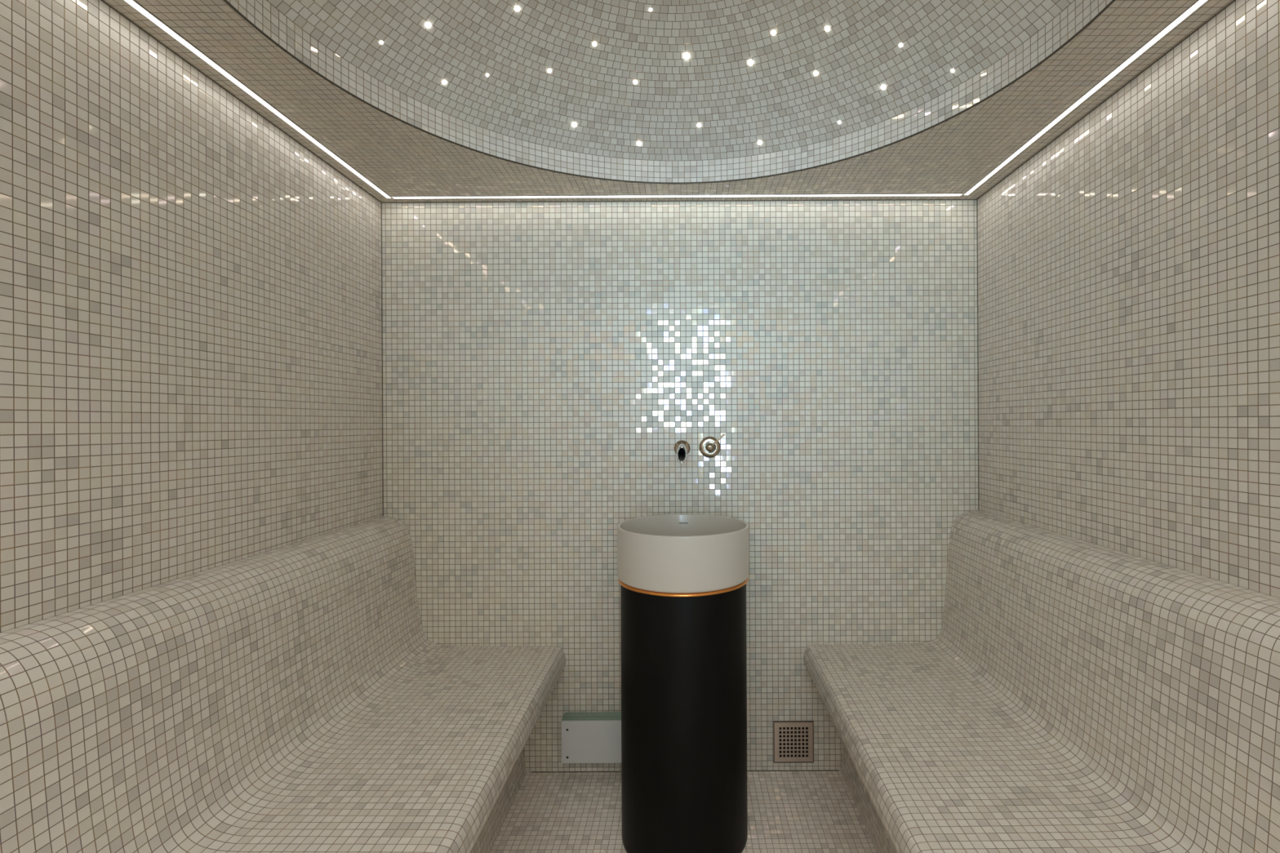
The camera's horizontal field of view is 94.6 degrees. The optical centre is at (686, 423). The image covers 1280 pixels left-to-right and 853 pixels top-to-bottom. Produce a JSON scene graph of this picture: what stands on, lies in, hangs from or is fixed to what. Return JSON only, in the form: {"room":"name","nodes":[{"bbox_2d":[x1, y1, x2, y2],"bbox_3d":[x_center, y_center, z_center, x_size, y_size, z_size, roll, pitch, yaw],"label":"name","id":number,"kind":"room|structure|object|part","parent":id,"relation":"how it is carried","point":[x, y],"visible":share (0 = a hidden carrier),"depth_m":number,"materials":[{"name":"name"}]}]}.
{"room":"spa","nodes":[
{"label":"spa","id":0,"kind":"room"},
{"bbox_2d":[0,0,382,632],"bbox_3d":[-1.152,0.232,1.006,0.100,2.066,2.257,0,0,0],"label":"wall","id":1,"kind":"structure","parent":0,"point":[191,325],"depth_m":1.22,"materials":[{"name":"tile"}]},
{"bbox_2d":[100,0,381,202],"bbox_3d":[-1.106,-0.801,1.004,0.002,0.002,2.255,0,0,0],"label":"trim","id":2,"kind":"structure","parent":1,"relation":"attached to","point":[103,1],"depth_m":1.39,"materials":[{"name":"grey metal"}]},
{"bbox_2d":[103,0,1233,202],"bbox_3d":[-0.029,-0.992,1.006,2.159,0.370,2.257,0,0,0],"label":"ceiling","id":3,"kind":"structure","parent":0,"point":[386,109],"depth_m":1.61,"materials":[{"name":"tile"}]},
{"bbox_2d":[123,0,391,198],"bbox_3d":[-1.056,-0.801,0.993,0.019,0.002,2.192,0,0,0],"label":"light strip","id":4,"kind":"object","parent":3,"relation":"attached to","point":[133,3],"visible":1,"depth_m":1.39,"materials":[{"name":"white plastic"}]},
{"bbox_2d":[425,22,431,27],"bbox_3d":[-0.640,-0.987,1.458,0.013,0.008,0.014,0,0,36],"label":"recessed light","id":5,"kind":"object","parent":3,"relation":"in","point":[428,24],"visible":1,"depth_m":1.46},
{"bbox_2d":[514,6,519,11],"bbox_3d":[-0.433,-1.060,1.505,0.013,0.006,0.014,0,0,35],"label":"recessed light","id":6,"kind":"object","parent":3,"relation":"in","point":[517,8],"visible":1,"depth_m":1.50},
{"bbox_2d":[392,193,962,199],"bbox_3d":[-0.034,-0.806,2.087,2.012,0.002,0.019,0,0,0],"label":"light strip","id":7,"kind":"object","parent":3,"relation":"attached to","point":[885,194],"visible":1,"depth_m":2.08,"materials":[{"name":"white plastic"}]},
{"bbox_2d":[683,53,689,59],"bbox_3d":[-0.001,-1.056,1.693,0.018,0.009,0.016,0,0,11],"label":"recessed light","id":8,"kind":"object","parent":3,"relation":"in","point":[686,55],"visible":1,"depth_m":1.69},
{"bbox_2d":[747,59,753,65],"bbox_3d":[0.183,-1.039,1.694,0.016,0.008,0.014,0,0,29],"label":"recessed light","id":9,"kind":"object","parent":3,"relation":"in","point":[750,60],"visible":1,"depth_m":1.69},
{"bbox_2d":[963,0,1208,195],"bbox_3d":[0.989,-0.812,0.993,0.019,0.002,2.192,0,0,0],"label":"light strip","id":10,"kind":"object","parent":3,"relation":"attached to","point":[1198,3],"visible":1,"depth_m":1.40,"materials":[{"name":"white plastic"}]},
{"bbox_2d":[382,200,977,772],"bbox_3d":[-0.022,0.226,2.184,2.159,2.066,0.100,0,0,0],"label":"wall","id":11,"kind":"structure","parent":0,"point":[545,365],"depth_m":2.13,"materials":[{"name":"tile"}]},
{"bbox_2d":[381,203,383,515],"bbox_3d":[-1.103,-0.234,2.133,0.002,1.136,0.002,0,0,0],"label":"trim","id":12,"kind":"structure","parent":11,"relation":"attached to","point":[381,203],"depth_m":2.13,"materials":[{"name":"grey metal"}]},
{"bbox_2d":[561,712,621,763],"bbox_3d":[-0.335,1.102,2.100,0.207,0.176,0.066,0,0,0],"label":"outlet","id":13,"kind":"object","parent":11,"relation":"attached to","point":[586,737],"visible":0.56,"depth_m":2.07,"materials":[{"name":"white paint"}]},
{"bbox_3d":[-0.259,1.046,2.088,0.363,0.005,0.022,0,0,0],"label":"glass","id":14,"kind":"part","parent":13,"relation":"part of","materials":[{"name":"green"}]},
{"bbox_3d":[-0.259,1.046,2.117,0.363,0.005,0.028,0,0,0],"label":"glass","id":15,"kind":"part","parent":13,"relation":"part of","materials":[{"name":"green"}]},
{"bbox_2d":[381,199,977,203],"bbox_3d":[-0.028,-0.806,2.133,2.154,0.002,0.002,0,0,0],"label":"trim","id":16,"kind":"structure","parent":11,"relation":"attached to","point":[902,199],"depth_m":2.13,"materials":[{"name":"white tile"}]},
{"bbox_2d":[674,440,689,462],"bbox_3d":[-0.017,0.093,2.020,0.058,0.068,0.229,0,0,0],"label":"spout","id":17,"kind":"object","parent":11,"relation":"attached to","point":[682,448],"visible":1,"depth_m":2.05,"materials":[{"name":"silver metal"}]},
{"bbox_2d":[531,769,839,772],"bbox_3d":[-0.007,1.258,2.133,1.113,0.002,0.002,0,0,0],"label":"trim","id":18,"kind":"structure","parent":11,"relation":"attached to","point":[802,770],"depth_m":2.13,"materials":[{"name":"brown tile"}]},
{"bbox_2d":[699,433,725,457],"bbox_3d":[0.091,0.079,2.112,0.094,0.088,0.044,0,0,0],"label":"valve","id":19,"kind":"object","parent":11,"relation":"attached to","point":[709,446],"visible":1,"depth_m":2.13,"materials":[{"name":"silver metal"}]},
{"bbox_3d":[0.083,0.084,2.111,0.033,0.033,0.034,0,0,0],"label":"knob","id":20,"kind":"part","parent":19,"relation":"part of","materials":[{"name":"silver metal"}]},
{"bbox_3d":[0.114,0.057,2.102,0.051,0.045,0.005,0,0,15],"label":"lever","id":21,"kind":"part","parent":19,"relation":"part of","materials":[{"name":"silver metal"}]},
{"bbox_2d":[773,720,813,763],"bbox_3d":[0.386,1.149,2.130,0.145,0.148,0.006,0,0,0],"label":"air vent","id":22,"kind":"object","parent":11,"relation":"in","point":[793,740],"visible":1,"depth_m":2.13,"materials":[{"name":"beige metal"}]},
{"bbox_2d":[976,200,978,510],"bbox_3d":[1.053,-0.245,2.133,0.002,1.136,0.002,0,0,0],"label":"trim","id":23,"kind":"structure","parent":11,"relation":"attached to","point":[976,200],"depth_m":2.13,"materials":[{"name":"grey metal"}]},
{"bbox_2d":[489,770,876,852],"bbox_3d":[-0.017,1.309,1.006,2.159,0.100,2.257,0,0,0],"label":"floor","id":24,"kind":"structure","parent":0,"point":[788,811],"depth_m":1.89,"materials":[{"name":"tile"}]},
{"bbox_2d":[0,516,565,852],"bbox_3d":[-0.768,0.797,1.006,0.659,0.929,2.255,0,0,0],"label":"tiled bench","id":25,"kind":"object","parent":24,"relation":"on","point":[296,697],"visible":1,"depth_m":1.26,"materials":[{"name":"tile"}]},
{"bbox_3d":[-0.636,0.849,1.006,0.394,0.092,2.255,0,0,0],"label":"seat","id":26,"kind":"part","parent":25,"relation":"part of","materials":[{"name":"tile"}]},
{"bbox_2d":[617,514,749,852],"bbox_3d":[-0.009,0.784,1.825,0.405,0.948,0.405,0,0,0],"label":"washbasin","id":27,"kind":"object","parent":24,"relation":"on","point":[682,579],"visible":1,"depth_m":1.65,"materials":[{"name":"black ceramic"}]},
{"bbox_2d":[617,514,749,593],"bbox_3d":[-0.011,0.390,1.825,0.405,0.159,0.405,0,0,0],"label":"basin","id":28,"kind":"object","parent":27,"relation":"in","point":[668,553],"depth_m":1.66,"materials":[{"name":"beige ceramic"}]},
{"bbox_2d":[803,510,1279,852],"bbox_3d":[0.740,0.783,1.006,0.638,0.942,2.255,0,0,0],"label":"tiled bench","id":29,"kind":"object","parent":24,"relation":"on","point":[1071,695],"visible":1,"depth_m":1.30,"materials":[{"name":"tile"}]},
{"bbox_3d":[0.612,0.841,1.006,0.382,0.089,2.255,0,0,0],"label":"seat","id":30,"kind":"part","parent":29,"relation":"part of","materials":[{"name":"tile"}]},
{"bbox_2d":[977,0,1279,598],"bbox_3d":[1.107,0.220,1.006,0.100,2.066,2.257,0,0,0],"label":"wall","id":31,"kind":"structure","parent":0,"point":[1129,268],"depth_m":1.33,"materials":[{"name":"tile"}]},
{"bbox_2d":[977,0,1235,199],"bbox_3d":[1.050,-0.812,1.004,0.002,0.002,2.255,0,0,0],"label":"trim","id":32,"kind":"structure","parent":31,"relation":"attached to","point":[1233,1],"depth_m":1.41,"materials":[{"name":"grey metal"}]}
]}

